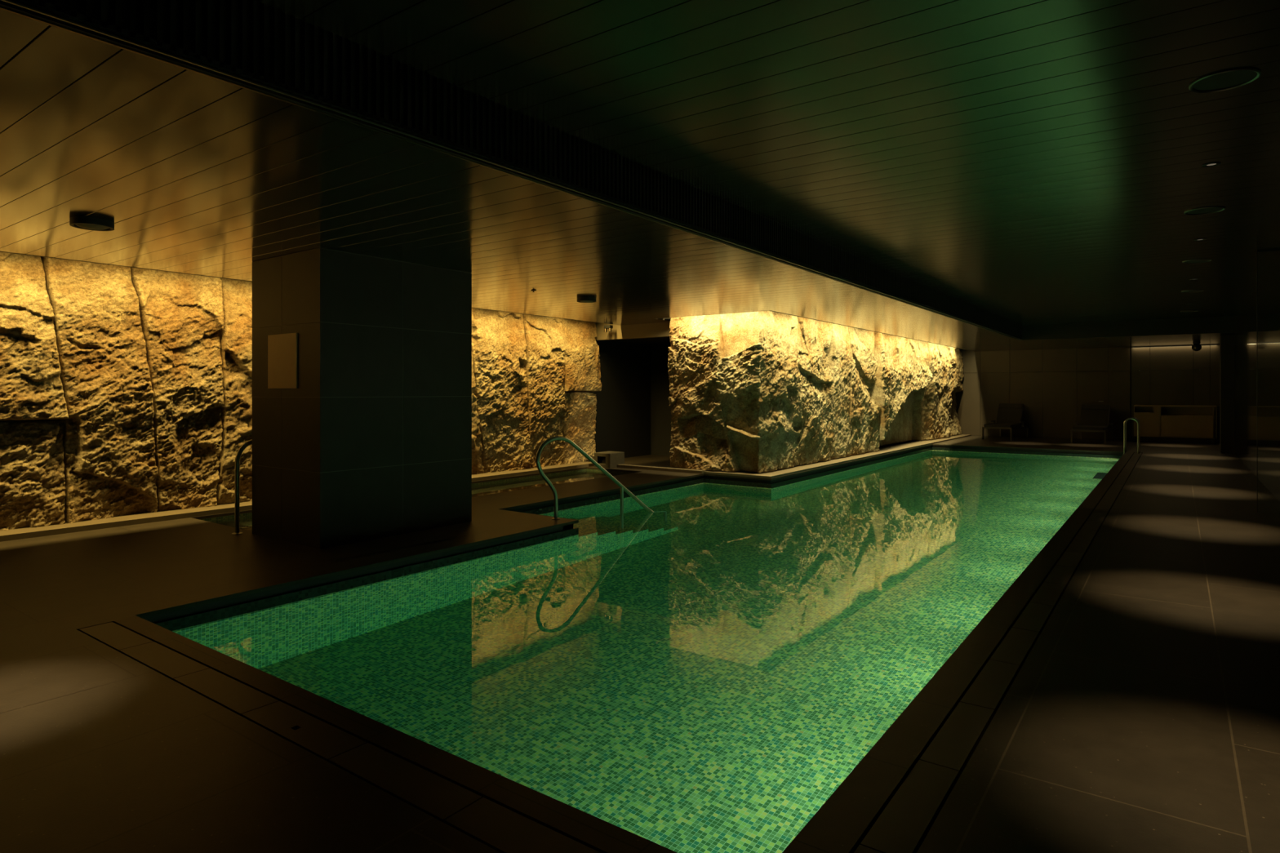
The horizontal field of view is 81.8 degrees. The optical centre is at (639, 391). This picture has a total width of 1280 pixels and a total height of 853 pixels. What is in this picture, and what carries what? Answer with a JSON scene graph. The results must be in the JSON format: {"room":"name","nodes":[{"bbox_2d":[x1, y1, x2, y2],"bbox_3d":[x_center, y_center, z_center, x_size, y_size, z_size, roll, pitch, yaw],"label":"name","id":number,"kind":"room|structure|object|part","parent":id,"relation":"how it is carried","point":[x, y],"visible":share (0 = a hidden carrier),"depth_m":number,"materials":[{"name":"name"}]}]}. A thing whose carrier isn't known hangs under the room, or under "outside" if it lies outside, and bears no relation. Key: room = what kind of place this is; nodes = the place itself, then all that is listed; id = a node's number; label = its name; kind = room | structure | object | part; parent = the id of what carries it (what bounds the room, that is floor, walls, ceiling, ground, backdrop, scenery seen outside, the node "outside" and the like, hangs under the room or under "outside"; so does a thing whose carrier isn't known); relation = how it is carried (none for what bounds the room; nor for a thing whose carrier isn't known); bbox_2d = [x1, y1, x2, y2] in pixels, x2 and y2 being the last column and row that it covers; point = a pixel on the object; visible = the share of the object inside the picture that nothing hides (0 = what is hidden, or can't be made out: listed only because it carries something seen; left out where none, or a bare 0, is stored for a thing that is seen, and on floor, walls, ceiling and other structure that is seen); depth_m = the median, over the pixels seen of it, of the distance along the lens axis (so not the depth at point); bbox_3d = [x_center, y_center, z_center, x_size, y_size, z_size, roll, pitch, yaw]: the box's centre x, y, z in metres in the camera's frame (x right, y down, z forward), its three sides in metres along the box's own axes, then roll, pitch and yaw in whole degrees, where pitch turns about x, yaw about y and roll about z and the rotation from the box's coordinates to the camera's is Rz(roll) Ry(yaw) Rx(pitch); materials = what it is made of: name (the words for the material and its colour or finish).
{"room":"indoor swimming pool","nodes":[
{"label":"indoor swimming pool","id":0,"kind":"room"},
{"bbox_2d":[0,0,1022,340],"bbox_3d":[2.603,-1.475,8.926,0.050,0.390,23.500,0,0,36],"label":"beam","id":1,"kind":"structure","parent":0,"point":[255,37],"depth_m":3.85,"materials":[{"name":"black paint"}]},
{"bbox_2d":[0,0,1020,340],"bbox_3d":[2.606,-1.289,8.887,0.011,0.006,23.440,0,0,36],"label":"trim","id":2,"kind":"structure","parent":1,"relation":"attached to","point":[6,1],"depth_m":3.40,"materials":[{"name":"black metal"}]},
{"bbox_2d":[0,0,1236,351],"bbox_3d":[3.041,-1.610,11.576,29.760,0.660,15.616,0,0,-44],"label":"ceiling","id":3,"kind":"structure","parent":0,"point":[193,173],"depth_m":5.18,"materials":[{"name":"wood"}]},
{"bbox_2d":[69,216,114,231],"bbox_3d":[-4.101,-1.252,5.530,0.270,0.059,0.270,0,0,36],"label":"ceiling light","id":4,"kind":"object","parent":3,"relation":"attached to","point":[80,222],"visible":1,"depth_m":5.46,"materials":[{"name":"black metal"}]},
{"bbox_2d":[75,223,109,230],"bbox_3d":[-4.101,-1.234,5.530,0.224,0.023,0.224,0,0,36],"label":"diffuser","id":5,"kind":"object","parent":4,"relation":"attached to","point":[84,226],"depth_m":5.50,"materials":[{"name":"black plastic"}]},
{"bbox_2d":[577,297,596,302],"bbox_3d":[-0.728,-1.252,10.100,0.270,0.059,0.270,0,0,36],"label":"ceiling light","id":6,"kind":"object","parent":3,"relation":"attached to","point":[582,300],"visible":1,"depth_m":10.01,"materials":[{"name":"black metal"}]},
{"bbox_2d":[580,300,593,302],"bbox_3d":[-0.728,-1.234,10.100,0.224,0.023,0.224,0,0,36],"label":"diffuser","id":7,"kind":"object","parent":6,"relation":"attached to","point":[581,301],"depth_m":10.06,"materials":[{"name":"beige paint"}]},
{"bbox_2d":[604,324,613,332],"bbox_3d":[-0.605,-1.212,14.189,0.174,0.127,0.102,0,0,36],"label":"spotlight","id":8,"kind":"object","parent":3,"relation":"attached to","point":[606,326],"visible":1,"depth_m":14.16,"materials":[{"name":"silver metal"}]},
{"bbox_2d":[1191,342,1201,351],"bbox_3d":[14.448,-1.165,19.168,0.209,0.230,0.209,0,0,4],"label":"security camera","id":9,"kind":"object","parent":3,"relation":"attached to","point":[1196,346],"visible":1,"depth_m":19.10,"materials":[{"name":"black plastic"}]},
{"bbox_2d":[595,317,670,340],"bbox_3d":[-0.042,-1.410,14.096,2.250,0.780,0.150,0,0,36],"label":"wall","id":10,"kind":"structure","parent":0,"point":[657,330],"depth_m":14.07,"materials":[{"name":"beige paint"}]},
{"bbox_2d":[0,435,1279,852],"bbox_3d":[3.171,1.415,11.543,10.750,0.030,28.400,0,0,36],"label":"floor","id":11,"kind":"structure","parent":0,"point":[1143,716],"depth_m":3.35,"materials":[{"name":"brown tile"}]},
{"bbox_2d":[231,440,252,534],"bbox_3d":[-3.519,1.335,7.896,0.096,1.730,1.627,0,0,36],"label":"handrail","id":12,"kind":"object","parent":11,"relation":"on","point":[237,468],"visible":0.48,"depth_m":7.26,"materials":[{"name":"silver metal"}]},
{"bbox_2d":[252,248,471,549],"bbox_3d":[-2.816,0.061,7.612,1.210,2.678,1.740,0,0,36],"label":"column","id":13,"kind":"structure","parent":11,"relation":"on","point":[373,441],"depth_m":7.04,"materials":[{"name":"grey tile"}]},
{"bbox_2d":[267,333,297,388],"bbox_3d":[-3.348,-0.285,6.915,0.510,0.510,0.013,0,0,36],"label":"plate","id":14,"kind":"object","parent":13,"relation":"attached to","point":[282,348],"visible":1,"depth_m":6.90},
{"bbox_2d":[199,468,632,521],"bbox_3d":[-2.471,1.891,10.577,1.480,0.919,7.000,0,0,36],"label":"pool","id":15,"kind":"object","parent":11,"relation":"in","point":[585,469],"visible":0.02,"depth_m":12.14,"materials":[{"name":"green tile"}]},
{"bbox_2d":[208,471,626,530],"bbox_3d":[-2.471,1.867,10.577,1.320,0.805,6.840,0,0,36],"label":"water","id":16,"kind":"object","parent":15,"relation":"in","point":[246,522],"visible":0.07,"depth_m":11.66,"materials":[{"name":"liquid"}]},
{"bbox_2d":[535,435,653,519],"bbox_3d":[-0.377,1.445,8.867,0.096,1.910,2.471,0,0,36],"label":"handrail","id":17,"kind":"object","parent":11,"relation":"attached to","point":[544,443],"visible":0.76,"depth_m":8.34,"materials":[{"name":"silver metal"}]},
{"bbox_3d":[-0.223,1.683,9.078,0.040,1.035,0.041,0,0,36],"label":"post","id":18,"kind":"part","parent":17,"relation":"part of","materials":[{"name":"silver metal"}]},
{"bbox_2d":[594,451,624,468],"bbox_3d":[-0.570,1.270,13.769,0.380,0.280,0.440,0,0,36],"label":"spout","id":19,"kind":"object","parent":11,"relation":"on","point":[609,460],"visible":0.88,"depth_m":13.64,"materials":[{"name":"black"}]},
{"bbox_2d":[142,445,1123,631],"bbox_3d":[3.545,2.195,11.258,5.970,1.530,19.020,0,0,36],"label":"swimming pool","id":20,"kind":"object","parent":11,"relation":"in","point":[188,618],"visible":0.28,"depth_m":6.89,"materials":[{"name":"green tile"}]},
{"bbox_2d":[79,622,599,852],"bbox_3d":[-1.470,1.415,3.122,4.424,0.029,0.168,0,0,36],"label":"drain cover","id":21,"kind":"object","parent":20,"relation":"on","point":[502,829],"visible":0.82,"depth_m":2.83,"materials":[{"name":"metal"}]},
{"bbox_2d":[114,452,1133,852],"bbox_3d":[4.099,1.415,10.779,4.439,0.030,18.744,0,0,36],"label":"pool edge","id":22,"kind":"structure","parent":20,"relation":"attached to","point":[841,824],"depth_m":2.97,"materials":[{"name":"stone"}]},
{"bbox_2d":[173,450,1119,852],"bbox_3d":[3.545,2.172,11.258,5.610,1.215,18.660,0,0,36],"label":"pool water","id":23,"kind":"object","parent":20,"relation":"in","point":[701,672],"visible":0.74,"depth_m":4.76,"materials":[{"name":"green liquid"}]},
{"bbox_2d":[853,452,1142,852],"bbox_3d":[5.901,1.415,9.341,0.143,0.029,18.844,0,0,36],"label":"drain cover","id":24,"kind":"object","parent":20,"relation":"on","point":[903,826],"visible":0.87,"depth_m":3.15,"materials":[{"name":"metal"}]},
{"bbox_2d":[982,403,1029,439],"bbox_3d":[10.964,0.881,22.127,0.910,1.038,1.705,0,0,43],"label":"lounge chair","id":25,"kind":"object","parent":11,"relation":"on","point":[1010,415],"visible":1,"depth_m":22.26,"materials":[{"name":"grey metal"}]},
{"bbox_2d":[983,422,1020,427],"bbox_3d":[10.726,1.000,21.871,0.730,0.090,0.950,0,0,43],"label":"seat cushion","id":26,"kind":"object","parent":25,"relation":"on","point":[994,424],"depth_m":21.65,"materials":[{"name":"brown fabric"}]},
{"bbox_3d":[10.964,1.060,22.127,0.825,0.055,1.705,0,0,43],"label":"frame","id":27,"kind":"part","parent":25,"relation":"part of","materials":[{"name":"grey metal"}]},
{"bbox_3d":[11.216,0.720,22.398,0.700,0.711,0.440,0,0,43],"label":"backrest","id":28,"kind":"part","parent":25,"relation":"part of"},
{"bbox_2d":[998,403,1023,408],"bbox_3d":[11.291,0.440,22.479,0.680,0.156,0.120,0,0,43],"label":"pillow","id":29,"kind":"object","parent":25,"relation":"on","point":[1001,405],"depth_m":22.46,"materials":[{"name":"brown fabric"}]},
{"bbox_2d":[1071,404,1114,444],"bbox_3d":[12.662,0.881,20.651,0.910,1.038,1.705,0,0,39],"label":"lounge chair","id":30,"kind":"object","parent":11,"relation":"on","point":[1094,417],"visible":1,"depth_m":20.82,"materials":[{"name":"grey metal"}]},
{"bbox_3d":[12.854,1.240,21.511,0.045,0.320,0.050,0,0,39],"label":"leg","id":31,"kind":"part","parent":30,"relation":"part of","materials":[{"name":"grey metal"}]},
{"bbox_2d":[1072,425,1108,430],"bbox_3d":[12.442,1.000,20.379,0.730,0.090,0.950,0,0,39],"label":"seat cushion","id":32,"kind":"object","parent":30,"relation":"on","point":[1077,427],"depth_m":20.12,"materials":[{"name":"brown fabric"}]},
{"bbox_3d":[12.662,1.060,20.651,0.825,0.055,1.705,0,0,39],"label":"frame","id":33,"kind":"part","parent":30,"relation":"part of","materials":[{"name":"grey metal"}]},
{"bbox_3d":[12.894,0.720,20.939,0.700,0.711,0.440,0,0,39],"label":"backrest","id":34,"kind":"part","parent":30,"relation":"part of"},
{"bbox_2d":[1081,404,1109,409],"bbox_3d":[12.963,0.440,21.025,0.680,0.156,0.120,0,0,39],"label":"pillow","id":35,"kind":"object","parent":30,"relation":"on","point":[1084,406],"depth_m":21.00,"materials":[{"name":"black fabric"}]},
{"bbox_3d":[12.451,1.240,19.768,0.045,0.320,0.050,0,0,39],"label":"leg","id":36,"kind":"part","parent":30,"relation":"part of","materials":[{"name":"grey metal"}]},
{"bbox_3d":[13.461,1.240,21.021,0.045,0.320,0.050,0,0,39],"label":"leg","id":37,"kind":"part","parent":30,"relation":"part of","materials":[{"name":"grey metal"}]},
{"bbox_2d":[1123,417,1140,453],"bbox_3d":[11.248,1.595,16.952,0.370,2.010,0.490,0,0,36],"label":"pool ladder","id":38,"kind":"object","parent":11,"relation":"attached to","point":[1137,420],"visible":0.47,"depth_m":16.81,"materials":[{"name":"silver metal"}]},
{"bbox_2d":[1133,404,1217,444],"bbox_3d":[14.685,0.890,20.301,1.830,1.020,0.458,0,0,36],"label":"storage cabinet","id":39,"kind":"object","parent":11,"relation":"on","point":[1197,424],"visible":1,"depth_m":20.18,"materials":[{"name":"brown paint"}]},
{"bbox_3d":[14.065,0.912,20.481,0.575,0.625,0.018,0,0,36],"label":"door","id":40,"kind":"part","parent":39,"relation":"part of","materials":[{"name":"brown paint"}]},
{"bbox_3d":[14.243,0.502,20.351,0.135,0.155,0.018,0,0,36],"label":"door","id":41,"kind":"part","parent":39,"relation":"part of","materials":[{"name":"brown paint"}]},
{"bbox_3d":[14.615,0.943,20.081,0.725,0.565,0.018,0,0,36],"label":"door","id":42,"kind":"part","parent":39,"relation":"part of","materials":[{"name":"brown paint"}]},
{"bbox_3d":[15.075,0.943,19.746,0.397,0.565,0.018,0,0,36],"label":"door","id":43,"kind":"part","parent":39,"relation":"part of","materials":[{"name":"brown paint"}]},
{"bbox_2d":[1219,334,1234,453],"bbox_3d":[13.454,0.060,16.923,0.243,2.680,0.500,0,0,36],"label":"pillar","id":44,"kind":"structure","parent":11,"relation":"on","point":[1226,343],"depth_m":16.72,"materials":[{"name":"black"}]},
{"bbox_2d":[1256,248,1279,514],"bbox_3d":[7.285,-0.120,8.488,0.302,3.040,0.016,0,0,36],"label":"glass screen","id":45,"kind":"object","parent":11,"relation":"on","point":[1268,261],"visible":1,"depth_m":8.51,"materials":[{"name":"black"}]},
{"bbox_2d":[610,337,671,456],"bbox_3d":[0.620,-0.200,15.006,2.250,3.200,2.100,0,0,36],"label":"wall","id":46,"kind":"structure","parent":0,"point":[660,410],"depth_m":16.23,"materials":[{"name":"black"}]},
{"bbox_2d":[0,434,971,542],"bbox_3d":[1.063,1.373,13.880,4.030,0.055,26.700,0,0,36],"label":"trim","id":47,"kind":"structure","parent":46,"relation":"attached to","point":[143,517],"depth_m":8.90,"materials":[{"name":"stone"}]},
{"bbox_2d":[0,251,601,530],"bbox_3d":[-4.577,-0.250,9.483,0.441,3.200,12.554,0,0,36],"label":"wall","id":48,"kind":"structure","parent":47,"relation":"on","point":[146,375],"depth_m":8.21,"materials":[{"name":"beige stone"}]},
{"bbox_2d":[667,311,964,472],"bbox_3d":[5.886,-0.250,17.981,1.933,3.200,14.377,0,0,41],"label":"stone wall","id":49,"kind":"structure","parent":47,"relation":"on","point":[760,391],"depth_m":13.30,"materials":[{"name":"beige stone"}]},
{"bbox_2d":[257,0,1279,325],"bbox_3d":[4.292,-1.655,7.661,4.170,0.030,23.440,0,0,36],"label":"ceiling","id":50,"kind":"structure","parent":0,"point":[1023,162],"depth_m":4.31,"materials":[{"name":"metal"}]},
{"bbox_2d":[1181,289,1204,293],"bbox_3d":[8.997,-1.635,12.029,0.300,0.011,0.300,0,0,36],"label":"ceiling speaker","id":51,"kind":"object","parent":50,"relation":"attached to","point":[1189,291],"visible":1,"depth_m":12.02,"materials":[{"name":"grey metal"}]},
{"bbox_2d":[1182,290,1200,292],"bbox_3d":[8.997,-1.639,12.029,0.268,0.001,0.268,0,0,36],"label":"grille","id":52,"kind":"object","parent":51,"relation":"attached to","point":[1183,291],"depth_m":12.03,"materials":[{"name":"black metal"}]},
{"bbox_2d":[1182,258,1212,263],"bbox_3d":[6.979,-1.635,9.255,0.300,0.011,0.300,0,0,36],"label":"ceiling speaker","id":53,"kind":"object","parent":50,"relation":"attached to","point":[1197,260],"visible":1,"depth_m":9.25,"materials":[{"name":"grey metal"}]},
{"bbox_2d":[1184,259,1210,262],"bbox_3d":[6.979,-1.639,9.255,0.268,0.001,0.268,0,0,36],"label":"grille","id":54,"kind":"object","parent":53,"relation":"attached to","point":[1190,260],"depth_m":9.25,"materials":[{"name":"black"}]},
{"bbox_2d":[1193,238,1206,240],"bbox_3d":[6.032,-1.637,7.953,0.110,0.007,0.110,0,0,36],"label":"recessed light","id":55,"kind":"object","parent":50,"relation":"in","point":[1198,239],"visible":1,"depth_m":7.95,"materials":[{"name":"black"}]},
{"bbox_2d":[1183,205,1225,215],"bbox_3d":[5.103,-1.635,6.676,0.300,0.011,0.300,0,0,36],"label":"ceiling speaker","id":56,"kind":"object","parent":50,"relation":"attached to","point":[1206,210],"visible":1,"depth_m":6.67,"materials":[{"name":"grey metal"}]},
{"bbox_2d":[1186,207,1222,213],"bbox_3d":[5.103,-1.639,6.676,0.268,0.001,0.268,0,0,36],"label":"grille","id":57,"kind":"object","parent":56,"relation":"attached to","point":[1201,210],"depth_m":6.67,"materials":[{"name":"black metal"}]},
{"bbox_2d":[1201,161,1221,167],"bbox_3d":[4.120,-1.637,5.325,0.110,0.007,0.110,0,0,36],"label":"recessed light","id":58,"kind":"object","parent":50,"relation":"in","point":[1215,163],"visible":1,"depth_m":5.33,"materials":[{"name":"black"}]},
{"bbox_2d":[1188,66,1261,93],"bbox_3d":[3.073,-1.635,3.885,0.300,0.011,0.300,0,0,36],"label":"ceiling speaker","id":59,"kind":"object","parent":50,"relation":"attached to","point":[1224,80],"visible":1,"depth_m":3.88,"materials":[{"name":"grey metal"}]},
{"bbox_2d":[1192,70,1257,90],"bbox_3d":[3.073,-1.639,3.885,0.268,0.001,0.268,0,0,36],"label":"grille","id":60,"kind":"object","parent":59,"relation":"attached to","point":[1224,80],"depth_m":3.89,"materials":[{"name":"black metal"}]},
{"bbox_2d":[879,440,916,447],"bbox_3d":[5.480,-0.250,18.797,1.150,3.300,13.750,0,0,36],"label":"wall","id":61,"kind":"structure","parent":0,"point":[911,440],"depth_m":19.76,"materials":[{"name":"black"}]},
{"bbox_2d":[955,346,1130,440],"bbox_3d":[12.036,0.035,22.567,4.912,2.722,0.060,0,0,36],"label":"wall","id":62,"kind":"structure","parent":0,"point":[1049,399],"depth_m":22.46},
{"bbox_2d":[1076,371,1107,439],"bbox_3d":[13.250,0.400,21.634,0.770,1.980,0.121,0,0,36],"label":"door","id":63,"kind":"structure","parent":62,"relation":"in","point":[1091,386],"depth_m":21.66,"materials":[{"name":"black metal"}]},
{"bbox_2d":[1021,315,1237,340],"bbox_3d":[11.183,-1.475,17.160,4.200,0.390,0.030,0,0,36],"label":"wall","id":64,"kind":"structure","parent":0,"point":[1223,324],"depth_m":17.00,"materials":[{"name":"black paint"}]},
{"bbox_2d":[1131,344,1219,443],"bbox_3d":[14.895,0.035,20.488,2.102,2.722,0.060,0,0,36],"label":"wall niche","id":65,"kind":"object","parent":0,"point":[1165,385],"visible":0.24,"depth_m":20.50,"materials":[{"name":"stone"}]},
{"bbox_2d":[1234,292,1256,476],"bbox_3d":[7.489,-0.250,8.341,0.200,3.300,28.300,0,0,36],"label":"wall","id":66,"kind":"structure","parent":0,"point":[1245,340],"depth_m":13.90,"materials":[{"name":"black stone"}]}
]}

